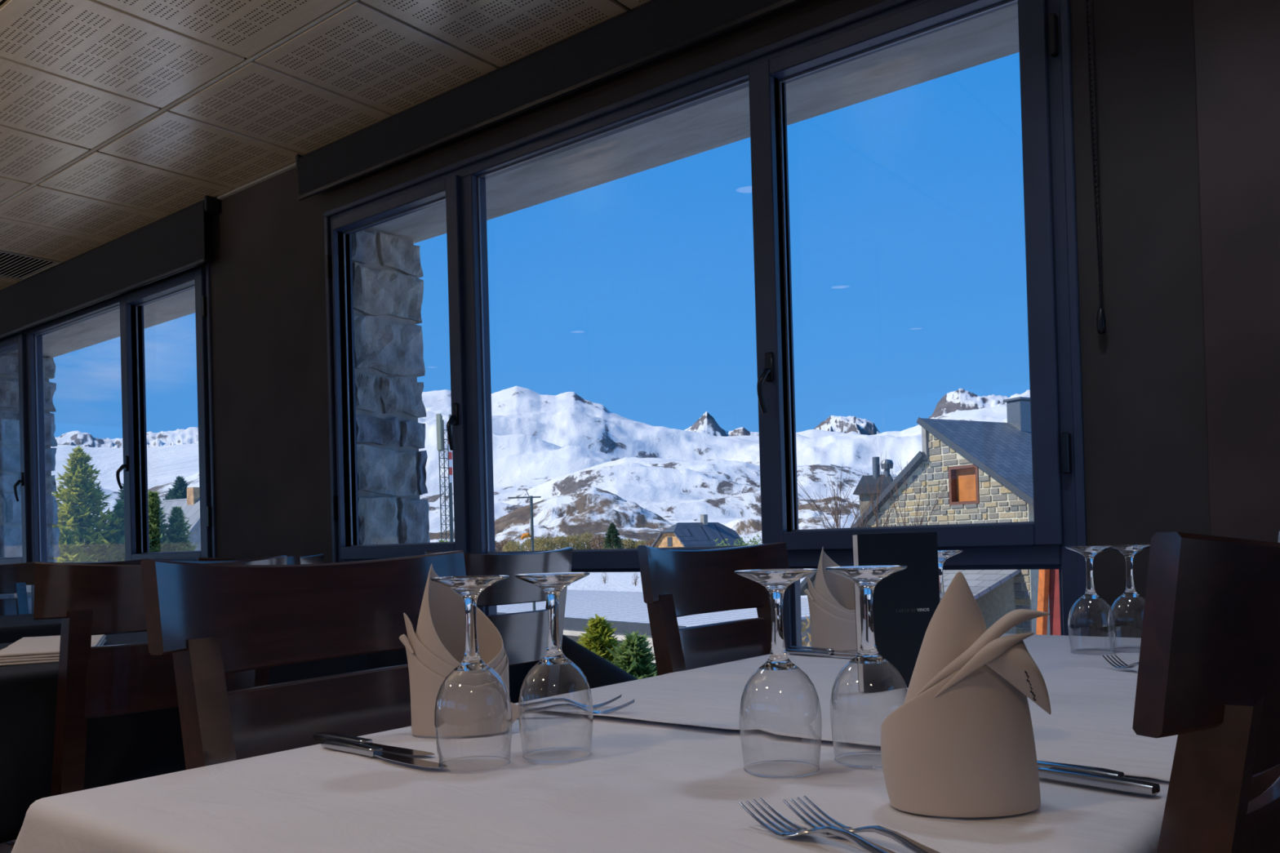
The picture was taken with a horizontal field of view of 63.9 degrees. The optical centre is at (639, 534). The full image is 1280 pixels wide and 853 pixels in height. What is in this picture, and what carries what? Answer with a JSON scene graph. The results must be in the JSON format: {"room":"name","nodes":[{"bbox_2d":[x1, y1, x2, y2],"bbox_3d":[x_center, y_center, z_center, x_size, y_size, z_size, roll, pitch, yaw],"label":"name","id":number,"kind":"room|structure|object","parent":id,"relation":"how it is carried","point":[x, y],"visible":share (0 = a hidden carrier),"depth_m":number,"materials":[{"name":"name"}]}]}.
{"room":"restaurant dining room","nodes":[
{"label":"restaurant dining room","id":0,"kind":"room"},
{"bbox_2d":[0,842,13,852],"bbox_3d":[-3.747,1.162,1.986,13.600,0.150,6.830,-2,-1,38],"label":"floor","id":1,"kind":"structure","parent":0,"point":[5,847],"depth_m":3.46,"materials":[{"name":"brown wood"}]},
{"bbox_2d":[6,840,14,844],"bbox_3d":[-2.212,0.695,4.069,0.880,0.740,0.890,-2,-1,38],"label":"dining table","id":2,"kind":"object","parent":1,"relation":"on","point":[10,842],"visible":0.06,"depth_m":3.49,"materials":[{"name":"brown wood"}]},
{"bbox_2d":[0,613,146,644],"bbox_3d":[-2.484,0.517,3.734,1.097,0.388,1.967,-2,-1,38],"label":"tablecloth","id":3,"kind":"object","parent":2,"relation":"on","point":[13,628],"visible":0.05,"depth_m":3.56,"materials":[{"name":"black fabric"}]},
{"bbox_2d":[0,561,35,615],"bbox_3d":[-2.824,0.605,4.496,0.584,0.963,0.530,-2,-1,38],"label":"dining chair","id":4,"kind":"object","parent":1,"relation":"on","point":[14,578],"visible":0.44,"depth_m":4.78,"materials":[{"name":"brown wood"}]},
{"bbox_2d":[38,558,149,564],"bbox_3d":[-2.488,0.599,4.919,0.584,0.963,0.530,-2,-1,38],"label":"dining chair","id":5,"kind":"object","parent":1,"relation":"on","point":[131,562],"visible":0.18,"depth_m":5.18,"materials":[{"name":"brown wood"}]},
{"bbox_2d":[10,555,287,843],"bbox_3d":[-1.147,0.537,2.277,0.584,0.963,0.530,-2,-1,38],"label":"dining chair","id":6,"kind":"object","parent":1,"relation":"on","point":[89,600],"visible":0.45,"depth_m":1.99,"materials":[{"name":"brown wood"}]},
{"bbox_2d":[154,554,300,564],"bbox_3d":[-1.195,0.548,3.349,0.584,0.963,0.530,-2,-1,38],"label":"dining chair","id":7,"kind":"object","parent":1,"relation":"on","point":[291,559],"visible":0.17,"depth_m":3.54,"materials":[{"name":"brown wood"}]},
{"bbox_2d":[198,553,324,564],"bbox_3d":[-1.622,0.567,4.090,0.584,0.963,0.530,-2,-1,38],"label":"dining chair","id":8,"kind":"object","parent":1,"relation":"on","point":[317,558],"visible":0.12,"depth_m":4.05,"materials":[{"name":"brown wood"}]},
{"bbox_2d":[140,550,466,769],"bbox_3d":[-0.210,0.501,1.260,0.584,0.963,0.530,-2,-1,33],"label":"dining chair","id":9,"kind":"object","parent":1,"relation":"on","point":[215,620],"visible":0.7,"depth_m":1.35,"materials":[{"name":"brown wood"}]},
{"bbox_2d":[424,546,572,699],"bbox_3d":[-0.534,0.525,2.856,0.584,0.963,0.530,-2,-1,38],"label":"dining chair","id":10,"kind":"object","parent":1,"relation":"on","point":[524,634],"visible":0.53,"depth_m":2.72,"materials":[{"name":"brown wood"}]},
{"bbox_2d":[637,541,791,675],"bbox_3d":[0.364,0.492,1.984,0.584,0.963,0.530,-2,-1,38],"label":"dining chair","id":11,"kind":"object","parent":1,"relation":"on","point":[675,583],"visible":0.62,"depth_m":2.13,"materials":[{"name":"brown wood"}]},
{"bbox_2d":[1132,531,1279,852],"bbox_3d":[0.269,0.484,0.888,0.584,0.963,0.530,-2,-1,38],"label":"dining chair","id":12,"kind":"object","parent":1,"relation":"on","point":[1208,677],"visible":1,"depth_m":0.56,"materials":[{"name":"brown wood"}]},
{"bbox_3d":[0.071,0.603,1.047,0.845,0.740,0.927,-2,-1,38],"label":"dining table","id":13,"kind":"object","parent":1,"relation":"on","visible":0},
{"bbox_2d":[10,709,1168,852],"bbox_3d":[0.011,0.377,1.045,1.014,0.311,1.050,-2,-1,38],"label":"tablecloth","id":14,"kind":"object","parent":13,"relation":"on","point":[643,786],"visible":0.59,"depth_m":0.88,"materials":[{"name":"white fabric"}]},
{"bbox_2d":[312,732,434,755],"bbox_3d":[-0.298,0.232,1.137,0.200,0.010,0.019,-2,-1,38],"label":"table knife","id":15,"kind":"object","parent":14,"relation":"on","point":[319,736],"visible":0.71,"depth_m":1.14,"materials":[{"name":"silver metal"}]},
{"bbox_2d":[320,737,448,768],"bbox_3d":[-0.275,0.231,1.085,0.215,0.010,0.020,-2,-1,42],"label":"table knife","id":16,"kind":"object","parent":14,"relation":"on","point":[340,744],"visible":1,"depth_m":1.09,"materials":[{"name":"silver metal"}]},
{"bbox_2d":[399,564,526,737],"bbox_3d":[-0.213,0.135,1.229,0.148,0.202,0.065,-2,-1,-8],"label":"napkin","id":17,"kind":"object","parent":14,"relation":"on","point":[471,703],"visible":0.97,"depth_m":1.21,"materials":[{"name":"fabric"}]},
{"bbox_2d":[430,575,512,771],"bbox_3d":[-0.170,0.138,1.042,0.079,0.190,0.079,-2,-1,38],"label":"wine glass","id":18,"kind":"object","parent":14,"relation":"on","point":[469,587],"visible":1,"depth_m":1.03,"materials":[{"name":"clear"}]},
{"bbox_2d":[434,668,512,764],"bbox_3d":[-0.169,0.184,1.042,0.078,0.096,0.078,-2,-1,38],"label":"bowl","id":19,"kind":"object","parent":18,"relation":"on","point":[456,669],"depth_m":1.03,"materials":[{"name":"clear glass"}]},
{"bbox_2d":[514,572,593,762],"bbox_3d":[-0.089,0.136,1.075,0.079,0.190,0.079,-2,-1,38],"label":"wine glass","id":20,"kind":"object","parent":14,"relation":"on","point":[552,584],"visible":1,"depth_m":1.07,"materials":[{"name":"clear"}]},
{"bbox_2d":[518,662,593,758],"bbox_3d":[-0.088,0.182,1.074,0.078,0.096,0.078,-2,-1,38],"label":"bowl","id":21,"kind":"object","parent":20,"relation":"on","point":[544,664],"depth_m":1.07,"materials":[{"name":"clear glass"}]},
{"bbox_2d":[734,568,822,777],"bbox_3d":[0.133,0.129,0.980,0.079,0.190,0.079,-2,-1,38],"label":"wine glass","id":22,"kind":"object","parent":14,"relation":"on","point":[775,581],"visible":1,"depth_m":0.97,"materials":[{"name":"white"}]},
{"bbox_2d":[739,667,822,771],"bbox_3d":[0.134,0.175,0.980,0.078,0.096,0.078,-2,-1,38],"label":"bowl","id":23,"kind":"object","parent":22,"relation":"on","point":[766,668],"depth_m":0.97,"materials":[{"name":"clear glass"}]},
{"bbox_2d":[738,797,895,852],"bbox_3d":[0.144,0.211,0.709,0.025,0.016,0.207,-1,-1,-34],"label":"fork","id":24,"kind":"object","parent":14,"relation":"on","point":[868,846],"visible":1,"depth_m":0.74,"materials":[{"name":"silver metal"}]},
{"bbox_2d":[782,795,940,852],"bbox_3d":[0.175,0.210,0.706,0.025,0.016,0.213,-1,-1,-31],"label":"fork","id":25,"kind":"object","parent":14,"relation":"on","point":[913,846],"visible":0.83,"depth_m":0.73,"materials":[{"name":"silver metal"}]},
{"bbox_2d":[825,565,907,767],"bbox_3d":[0.225,0.126,1.010,0.079,0.190,0.079,-2,-1,38],"label":"wine glass","id":26,"kind":"object","parent":14,"relation":"on","point":[866,578],"visible":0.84,"depth_m":1.00,"materials":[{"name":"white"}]},
{"bbox_2d":[830,661,907,760],"bbox_3d":[0.227,0.173,1.010,0.078,0.096,0.078,-2,-1,38],"label":"bowl","id":27,"kind":"object","parent":26,"relation":"on","point":[855,662],"depth_m":1.01,"materials":[{"name":"clear glass"}]},
{"bbox_2d":[880,571,1051,817],"bbox_3d":[0.262,0.125,0.832,0.133,0.188,0.089,-2,-1,0],"label":"napkin","id":28,"kind":"object","parent":14,"relation":"on","point":[961,743],"visible":1,"depth_m":0.80,"materials":[{"name":"fabric"}]},
{"bbox_2d":[1037,760,1124,777],"bbox_3d":[0.347,0.213,0.958,0.019,0.010,0.200,-1,-1,-45],"label":"table knife","id":29,"kind":"object","parent":14,"relation":"on","point":[1100,771],"visible":0.26,"depth_m":0.91,"materials":[{"name":"silver metal"}]},
{"bbox_2d":[1037,766,1159,795],"bbox_3d":[0.353,0.212,0.921,0.019,0.010,0.215,-1,-1,-42],"label":"table knife","id":30,"kind":"object","parent":14,"relation":"on","point":[1092,780],"visible":0.74,"depth_m":0.87,"materials":[{"name":"silver metal"}]},
{"bbox_3d":[0.655,0.594,1.784,0.845,0.740,0.933,-2,-1,38],"label":"dining table","id":31,"kind":"object","parent":1,"relation":"on","visible":0},
{"bbox_2d":[515,633,1177,782],"bbox_3d":[0.525,0.373,1.704,1.032,0.324,1.409,-2,-1,38],"label":"tablecloth","id":32,"kind":"object","parent":31,"relation":"on","point":[1090,722],"visible":0.4,"depth_m":1.37,"materials":[{"name":"white fabric"}]},
{"bbox_2d":[516,694,622,709],"bbox_3d":[-0.117,0.225,1.371,0.185,0.016,0.025,-2,-1,3],"label":"fork","id":33,"kind":"object","parent":32,"relation":"on","point":[557,700],"visible":0.8,"depth_m":1.37,"materials":[{"name":"silver metal"}]},
{"bbox_2d":[521,698,635,714],"bbox_3d":[-0.107,0.224,1.321,0.200,0.016,0.025,-2,-1,1],"label":"fork","id":34,"kind":"object","parent":32,"relation":"on","point":[558,705],"visible":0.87,"depth_m":1.32,"materials":[{"name":"silver metal"}]},
{"bbox_2d":[786,648,856,657],"bbox_3d":[0.355,0.218,1.875,0.019,0.010,0.215,-1,-1,-43],"label":"table knife","id":35,"kind":"object","parent":32,"relation":"on","point":[797,651],"visible":0.87,"depth_m":1.90,"materials":[{"name":"silver metal"}]},
{"bbox_2d":[789,645,857,653],"bbox_3d":[0.367,0.219,1.933,0.200,0.010,0.019,-2,-1,44],"label":"table knife","id":36,"kind":"object","parent":32,"relation":"on","point":[792,646],"visible":0.57,"depth_m":1.95,"materials":[{"name":"silver metal"}]},
{"bbox_2d":[804,547,857,650],"bbox_3d":[0.386,0.123,2.007,0.128,0.202,0.065,-2,-1,11],"label":"napkin","id":37,"kind":"object","parent":32,"relation":"on","point":[831,601],"visible":0.7,"depth_m":1.99,"materials":[{"name":"fabric"}]},
{"bbox_2d":[852,531,940,692],"bbox_3d":[0.367,0.108,1.459,0.124,0.222,0.025,-1,-1,-14],"label":"menu","id":38,"kind":"object","parent":32,"relation":"on","point":[905,602],"visible":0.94,"depth_m":1.45,"materials":[{"name":"paper"}]},
{"bbox_2d":[937,550,963,600],"bbox_3d":[0.521,0.123,1.776,0.079,0.190,0.079,-2,-1,38],"label":"wine glass","id":39,"kind":"object","parent":32,"relation":"on","point":[943,555],"visible":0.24,"depth_m":1.77,"materials":[{"name":"clear"}]},
{"bbox_2d":[1065,545,1115,654],"bbox_3d":[0.809,0.116,1.840,0.079,0.190,0.079,-2,-1,38],"label":"wine glass","id":40,"kind":"object","parent":32,"relation":"on","point":[1089,553],"visible":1,"depth_m":1.83,"materials":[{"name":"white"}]},
{"bbox_2d":[1067,598,1115,652],"bbox_3d":[0.810,0.162,1.840,0.078,0.096,0.078,-2,-1,38],"label":"bowl","id":41,"kind":"object","parent":40,"relation":"on","point":[1113,651],"depth_m":1.84,"materials":[{"name":"clear glass"}]},
{"bbox_2d":[1102,654,1138,668],"bbox_3d":[0.758,0.199,1.540,0.025,0.016,0.205,-2,-1,-4],"label":"fork","id":42,"kind":"object","parent":32,"relation":"on","point":[1132,665],"visible":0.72,"depth_m":1.61,"materials":[{"name":"silver metal"}]},
{"bbox_2d":[1107,544,1150,652],"bbox_3d":[0.886,0.114,1.853,0.079,0.190,0.079,-2,-1,38],"label":"wine glass","id":43,"kind":"object","parent":32,"relation":"on","point":[1129,551],"visible":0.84,"depth_m":1.85,"materials":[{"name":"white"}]},
{"bbox_2d":[1107,596,1145,649],"bbox_3d":[0.888,0.160,1.852,0.078,0.096,0.078,-2,-1,38],"label":"bowl","id":44,"kind":"object","parent":43,"relation":"on","point":[1118,597],"depth_m":1.86,"materials":[{"name":"clear glass"}]},
{"bbox_3d":[-1.523,0.659,2.331,0.880,0.740,0.945,-2,-1,38],"label":"dining table","id":45,"kind":"object","parent":1,"relation":"on","visible":0},
{"bbox_2d":[0,631,638,844],"bbox_3d":[-1.128,0.489,2.720,1.264,0.427,2.289,-2,-1,38],"label":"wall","id":46,"kind":"structure","parent":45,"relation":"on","point":[124,748],"depth_m":2.15,"materials":[{"name":"black fabric"}]},
{"bbox_2d":[0,634,106,666],"bbox_3d":[-1.395,0.269,2.445,0.194,0.024,0.560,-1,-1,-25],"label":"tablecloth","id":47,"kind":"object","parent":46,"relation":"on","point":[46,649],"visible":0.68,"depth_m":2.26,"materials":[{"name":"fabric"}]},
{"bbox_2d":[0,228,430,613],"bbox_3d":[-1.408,1.944,4.897,13.600,6.615,0.424,-2,-1,38],"label":"stone pillar","id":48,"kind":"structure","parent":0,"point":[388,289],"depth_m":4.68,"materials":[{"name":"stone"}]},
{"bbox_2d":[8,4,1019,357],"bbox_3d":[-1.514,-1.754,4.928,13.600,0.785,0.410,-2,-1,38],"label":"soffit","id":49,"kind":"structure","parent":48,"relation":"attached to","point":[723,120],"depth_m":3.63,"materials":[{"name":"concrete"}]},
{"bbox_2d":[0,0,650,289],"bbox_3d":[-3.827,-1.727,2.014,13.600,0.270,6.830,-2,-1,38],"label":"ceiling","id":50,"kind":"structure","parent":0,"point":[118,117],"depth_m":3.73,"materials":[{"name":"wood"}]},
{"bbox_2d":[0,249,62,280],"bbox_3d":[-3.735,-1.567,5.876,0.580,0.014,0.610,-2,-1,38],"label":"ceiling vent","id":51,"kind":"object","parent":50,"relation":"in","point":[16,266],"visible":0.89,"depth_m":5.97,"materials":[{"name":"metal"}]},
{"bbox_2d":[204,0,1279,638],"bbox_3d":[-1.643,-0.345,4.702,13.600,3.100,0.130,-2,-1,38],"label":"wall","id":52,"kind":"structure","parent":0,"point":[1181,384],"depth_m":2.44,"materials":[{"name":"paint"}]},
{"bbox_2d":[0,256,217,613],"bbox_3d":[-3.267,-0.203,5.953,3.065,2.230,0.153,-2,-1,38],"label":"window","id":53,"kind":"structure","parent":52,"relation":"attached to","point":[28,342],"depth_m":5.54,"materials":[{"name":"metal"}]},
{"bbox_2d":[0,195,219,338],"bbox_3d":[-3.330,-1.411,5.923,3.300,0.319,0.078,-2,-1,38],"label":"roller blind","id":54,"kind":"object","parent":53,"relation":"attached to","point":[174,243],"visible":1,"depth_m":5.48,"materials":[{"name":"fabric"}]},
{"bbox_2d":[295,0,803,200],"bbox_3d":[-0.177,-1.579,3.418,3.280,0.206,0.078,-2,-1,38],"label":"roller blind","id":55,"kind":"object","parent":52,"relation":"attached to","point":[653,29],"visible":1,"depth_m":3.53,"materials":[{"name":"fabric"}]},
{"bbox_2d":[1085,0,1106,333],"bbox_3d":[1.081,-1.087,2.449,0.025,1.220,0.020,-2,-1,38],"label":"chain","id":56,"kind":"object","parent":55,"relation":"hanging from","point":[1101,321],"visible":1,"depth_m":2.44,"materials":[{"name":"metal"}]},
{"bbox_2d":[324,0,1089,648],"bbox_3d":[-0.120,-0.314,3.454,3.065,2.230,0.153,-2,-1,38],"label":"window","id":57,"kind":"structure","parent":52,"relation":"attached to","point":[1057,438],"depth_m":3.02,"materials":[{"name":"metal"}]},
{"label":"outside","id":58,"kind":"structure","parent":0,"visible":0},
{"bbox_2d":[50,443,199,492],"bbox_3d":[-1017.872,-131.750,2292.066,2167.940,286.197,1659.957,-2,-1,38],"label":"hill","id":59,"kind":"structure","parent":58,"point":[164,463],"depth_m":2315.82,"materials":[{"name":"snow"}]},
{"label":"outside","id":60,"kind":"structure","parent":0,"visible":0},
{"bbox_2d":[419,457,897,533],"bbox_3d":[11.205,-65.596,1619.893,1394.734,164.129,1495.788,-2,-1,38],"label":"hill","id":61,"kind":"structure","parent":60,"point":[677,491],"depth_m":1472.02,"materials":[{"name":"snow"}]},
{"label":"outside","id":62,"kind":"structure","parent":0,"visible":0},
{"bbox_2d":[684,411,759,436],"bbox_3d":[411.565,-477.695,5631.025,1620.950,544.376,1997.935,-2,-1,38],"label":"mountain","id":63,"kind":"structure","parent":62,"point":[706,424],"depth_m":6038.39},
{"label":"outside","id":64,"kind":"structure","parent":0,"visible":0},
{"bbox_2d":[813,415,881,435],"bbox_3d":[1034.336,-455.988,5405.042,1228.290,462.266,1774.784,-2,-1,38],"label":"mountain","id":65,"kind":"structure","parent":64,"point":[849,424],"depth_m":5579.82},
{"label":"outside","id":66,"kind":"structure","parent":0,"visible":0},
{"bbox_2d":[928,388,1030,418],"bbox_3d":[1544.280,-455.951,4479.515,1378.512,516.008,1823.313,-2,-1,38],"label":"mountain","id":67,"kind":"structure","parent":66,"point":[961,399],"depth_m":4776.17},
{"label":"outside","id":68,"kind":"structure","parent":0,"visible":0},
{"bbox_2d":[54,426,198,448],"bbox_3d":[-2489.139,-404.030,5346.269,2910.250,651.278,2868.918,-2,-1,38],"label":"mountain","id":69,"kind":"structure","parent":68,"point":[190,435],"depth_m":5592.78},
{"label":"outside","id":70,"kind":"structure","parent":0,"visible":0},
{"bbox_2d":[417,386,1007,496],"bbox_3d":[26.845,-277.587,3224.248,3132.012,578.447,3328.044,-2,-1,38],"label":"mountain","id":71,"kind":"structure","parent":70,"point":[537,438],"depth_m":3059.73},
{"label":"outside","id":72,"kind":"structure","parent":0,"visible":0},
{"bbox_2d":[51,472,199,542],"bbox_3d":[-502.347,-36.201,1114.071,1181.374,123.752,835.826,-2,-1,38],"label":"hill","id":73,"kind":"structure","parent":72,"point":[193,479],"depth_m":1263.40,"materials":[{"name":"snow"}]},
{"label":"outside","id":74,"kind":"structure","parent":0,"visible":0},
{"bbox_2d":[429,487,677,548],"bbox_3d":[-69.449,-14.953,750.846,550.193,55.057,564.673,-2,-1,38],"label":"hill","id":75,"kind":"structure","parent":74,"point":[593,510],"depth_m":660.26,"materials":[{"name":"snow"}]},
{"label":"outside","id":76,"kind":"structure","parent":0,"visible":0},
{"bbox_2d":[720,495,859,542],"bbox_3d":[91.983,-10.375,703.310,389.801,42.030,534.801,-2,-1,38],"label":"hill","id":77,"kind":"structure","parent":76,"point":[807,517],"depth_m":650.98,"materials":[{"name":"snow"}]},
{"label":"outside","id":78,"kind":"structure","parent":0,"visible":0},
{"bbox_2d":[500,541,807,597],"bbox_3d":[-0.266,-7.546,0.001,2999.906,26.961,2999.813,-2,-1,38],"label":"snowy ground","id":79,"kind":"structure","parent":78,"point":[615,581],"depth_m":144.79,"materials":[{"name":"snow"}]},
{"bbox_2d":[53,525,94,562],"bbox_3d":[-11.361,2.736,20.320,3.976,5.884,3.901,-2,-1,-5],"label":"conifer","id":80,"kind":"object","parent":79,"relation":"on","point":[67,546],"visible":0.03,"depth_m":20.22,"materials":[{"name":"green plant"}]},
{"bbox_2d":[51,445,124,561],"bbox_3d":[-11.956,1.886,21.894,4.303,7.647,4.246,-1,-1,-39],"label":"conifer","id":81,"kind":"object","parent":79,"relation":"on","point":[79,482],"visible":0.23,"depth_m":21.81,"materials":[{"name":"green plant"}]},
{"bbox_2d":[103,483,124,532],"bbox_3d":[-12.746,2.292,25.576,3.096,6.951,3.217,-2,-1,10],"label":"conifer","id":82,"kind":"object","parent":79,"relation":"on","point":[122,493],"visible":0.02,"depth_m":25.41,"materials":[{"name":"green plant"}]},
{"bbox_2d":[86,499,159,561],"bbox_3d":[-11.376,2.456,22.356,4.298,6.483,4.321,-1,-1,-21],"label":"conifer","id":83,"kind":"object","parent":79,"relation":"on","point":[119,507],"visible":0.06,"depth_m":22.18,"materials":[{"name":"green plant"}]},
{"bbox_2d":[88,487,200,551],"bbox_3d":[-29.443,2.301,63.979,10.029,10.200,6.112,-2,-1,32],"label":"farmhouse","id":84,"kind":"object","parent":79,"relation":"on","point":[190,505],"visible":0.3,"depth_m":61.87,"materials":[{"name":"stone"}]},
{"bbox_2d":[147,490,178,551],"bbox_3d":[-10.963,2.338,23.206,2.356,6.713,2.276,-1,-1,-28],"label":"conifer","id":85,"kind":"object","parent":79,"relation":"on","point":[157,530],"visible":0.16,"depth_m":23.10,"materials":[{"name":"green plant"}]},
{"bbox_2d":[161,488,173,500],"bbox_3d":[-32.206,0.716,71.013,4.255,7.661,4.241,-1,-1,-33],"label":"pine","id":86,"kind":"object","parent":79,"relation":"on","point":[167,495],"visible":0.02,"depth_m":70.76,"materials":[{"name":"green plant"}]},
{"bbox_2d":[168,475,191,499],"bbox_3d":[-31.237,0.301,69.978,4.091,8.418,3.889,-1,-1,-17],"label":"pine","id":87,"kind":"object","parent":79,"relation":"on","point":[180,488],"visible":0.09,"depth_m":69.73,"materials":[{"name":"green plant"}]},
{"bbox_2d":[163,506,198,551],"bbox_3d":[-10.487,2.558,23.409,2.486,6.251,2.401,-2,-1,42],"label":"conifer","id":88,"kind":"object","parent":79,"relation":"on","point":[177,525],"visible":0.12,"depth_m":23.30,"materials":[{"name":"green plant"}]},
{"bbox_2d":[435,413,452,542],"bbox_3d":[-11.386,-0.481,59.948,0.978,13.111,0.866,-2,-1,21],"label":"lattice tower","id":89,"kind":"structure","parent":79,"relation":"on","point":[440,422],"depth_m":59.87,"materials":[{"name":"metal"}]},
{"bbox_2d":[447,440,453,542],"bbox_3d":[-11.000,0.154,59.999,0.260,11.800,0.247,-2,-1,38],"label":"striped pole","id":90,"kind":"object","parent":79,"relation":"on","point":[451,477],"visible":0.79,"depth_m":59.93,"materials":[{"name":"metal"}]},
{"bbox_2d":[494,540,502,551],"bbox_3d":[-43.739,4.360,302.231,6.986,5.996,7.519,-2,-1,38],"label":"brush","id":91,"kind":"object","parent":79,"relation":"on","point":[499,548],"visible":0.1,"depth_m":301.77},
{"bbox_2d":[496,537,514,551],"bbox_3d":[-39.933,4.083,308.070,7.008,6.450,7.202,-2,-1,38],"label":"brush","id":92,"kind":"object","parent":79,"relation":"on","point":[510,540],"visible":0.15,"depth_m":307.05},
{"bbox_2d":[501,541,525,551],"bbox_3d":[-35.750,4.269,291.511,7.519,5.552,7.222,-2,-1,38],"label":"brush","id":93,"kind":"object","parent":79,"relation":"on","point":[515,547],"visible":0.59,"depth_m":290.28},
{"bbox_2d":[504,489,541,610],"bbox_3d":[-1.641,2.349,14.977,0.540,6.016,0.200,-2,-1,0],"label":"utility pole","id":94,"kind":"object","parent":79,"relation":"on","point":[524,535],"visible":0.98,"depth_m":14.98,"materials":[{"name":"metal"}]},
{"bbox_2d":[520,537,542,551],"bbox_3d":[-32.047,3.767,302.638,7.359,6.548,7.428,-2,-1,38],"label":"brush","id":95,"kind":"object","parent":79,"relation":"on","point":[526,544],"visible":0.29,"depth_m":301.63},
{"bbox_2d":[533,535,555,551],"bbox_3d":[-27.988,3.522,297.612,7.269,6.718,7.241,-2,-1,38],"label":"brush","id":96,"kind":"object","parent":79,"relation":"on","point":[542,542],"visible":0.62,"depth_m":296.66,"materials":[{"name":"plant"}]},
{"bbox_2d":[548,535,569,550],"bbox_3d":[-23.986,3.402,300.854,7.036,6.802,7.471,-2,-1,38],"label":"brush","id":97,"kind":"object","parent":79,"relation":"on","point":[561,545],"visible":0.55,"depth_m":299.94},
{"bbox_2d":[563,533,583,550],"bbox_3d":[-19.963,3.160,304.117,7.274,7.130,7.559,-2,-1,38],"label":"brush","id":98,"kind":"object","parent":79,"relation":"on","point":[574,540],"visible":0.56,"depth_m":303.25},
{"bbox_2d":[577,531,597,549],"bbox_3d":[-16.042,2.730,307.429,7.050,7.836,7.333,-2,-1,38],"label":"brush","id":99,"kind":"object","parent":79,"relation":"on","point":[585,541],"visible":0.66,"depth_m":306.19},
{"bbox_2d":[588,534,607,549],"bbox_3d":[-11.899,3.109,304.636,7.150,6.795,7.199,-2,-1,38],"label":"brush","id":100,"kind":"object","parent":79,"relation":"on","point":[597,537],"visible":0.52,"depth_m":303.32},
{"bbox_2d":[576,613,622,662],"bbox_3d":[-0.328,3.097,11.942,2.940,4.390,2.896,-2,-1,41],"label":"young conifer","id":101,"kind":"object","parent":79,"relation":"on","point":[597,637],"visible":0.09,"depth_m":11.87,"materials":[{"name":"green plant"}]},
{"bbox_2d":[602,522,625,549],"bbox_3d":[-7.615,1.203,284.985,6.563,9.517,6.638,-2,-1,45],"label":"conifer","id":102,"kind":"object","parent":79,"relation":"on","point":[612,537],"visible":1,"depth_m":284.25,"materials":[{"name":"green plant"}]},
{"bbox_2d":[616,537,637,548],"bbox_3d":[-3.861,3.472,308.301,7.604,5.693,7.452,-2,-1,38],"label":"brush","id":103,"kind":"object","parent":79,"relation":"on","point":[628,544],"visible":0.44,"depth_m":307.31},
{"bbox_2d":[603,630,657,679],"bbox_3d":[0.021,3.239,11.595,3.155,4.081,3.073,-2,-1,14],"label":"young conifer","id":104,"kind":"object","parent":79,"relation":"on","point":[633,657],"visible":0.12,"depth_m":11.47,"materials":[{"name":"green plant"}]},
{"bbox_2d":[631,539,648,548],"bbox_3d":[0.634,3.637,308.336,7.233,5.111,7.055,-2,-1,38],"label":"brush","id":105,"kind":"object","parent":79,"relation":"on","point":[639,542],"visible":0.25,"depth_m":306.90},
{"bbox_2d":[642,537,655,546],"bbox_3d":[4.242,3.349,296.215,7.501,5.268,7.200,-2,-1,38],"label":"brush","id":106,"kind":"object","parent":79,"relation":"on","point":[651,542],"visible":0.23,"depth_m":295.00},
{"bbox_2d":[497,589,811,662],"bbox_3d":[-1.870,3.779,31.880,9.080,3.500,21.400,-1,-1,-37],"label":"building","id":107,"kind":"structure","parent":79,"relation":"on","point":[628,611],"depth_m":25.01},
{"bbox_2d":[650,514,746,547],"bbox_3d":[6.459,2.332,111.977,9.227,9.100,6.902,-1,-1,-40],"label":"farmhouse","id":108,"kind":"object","parent":79,"relation":"on","point":[702,534],"visible":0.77,"depth_m":110.26,"materials":[{"name":"stone"}]},
{"bbox_2d":[746,533,761,545],"bbox_3d":[11.150,2.836,97.927,2.721,5.986,2.795,-2,-1,38],"label":"bush","id":109,"kind":"object","parent":79,"relation":"on","point":[754,543],"visible":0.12,"depth_m":98.00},
{"bbox_2d":[801,615,811,646],"bbox_3d":[2.975,3.150,16.980,1.684,3.816,1.676,-2,-1,38],"label":"dry grass","id":110,"kind":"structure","parent":79,"relation":"on","point":[803,628],"depth_m":17.08,"materials":[{"name":"plant"}]},
{"bbox_2d":[797,469,901,528],"bbox_3d":[4.185,1.910,19.923,1.916,6.674,3.665,-2,-1,17],"label":"bare tree","id":111,"kind":"object","parent":79,"relation":"on","point":[836,518],"visible":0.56,"depth_m":20.00,"materials":[{"name":"plant"}]},
{"bbox_2d":[841,453,951,527],"bbox_3d":[5.329,1.723,20.920,1.517,7.010,3.026,-1,-1,-21],"label":"bare tree","id":112,"kind":"object","parent":79,"relation":"on","point":[882,475],"visible":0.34,"depth_m":21.17,"materials":[{"name":"plant"}]},
{"bbox_2d":[800,396,1060,635],"bbox_3d":[11.439,0.600,29.719,12.500,9.080,11.900,-1,-1,-30],"label":"stone house","id":113,"kind":"structure","parent":79,"relation":"on","point":[988,467],"depth_m":26.91,"materials":[{"name":"stone"}]},
{"bbox_2d":[852,457,893,516],"bbox_3d":[7.239,1.458,30.986,1.240,7.620,1.100,-2,-1,24],"label":"chimney stack","id":114,"kind":"object","parent":113,"relation":"attached to","point":[876,463],"visible":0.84,"depth_m":30.79,"materials":[{"name":"stone"}]},
{"bbox_2d":[955,467,976,502],"bbox_3d":[8.648,-1.311,26.950,0.030,0.860,0.830,-1,-1,-30],"label":"shutter","id":115,"kind":"object","parent":113,"relation":"hanging from","point":[965,477],"depth_m":27.02,"materials":[{"name":"brown wood"}]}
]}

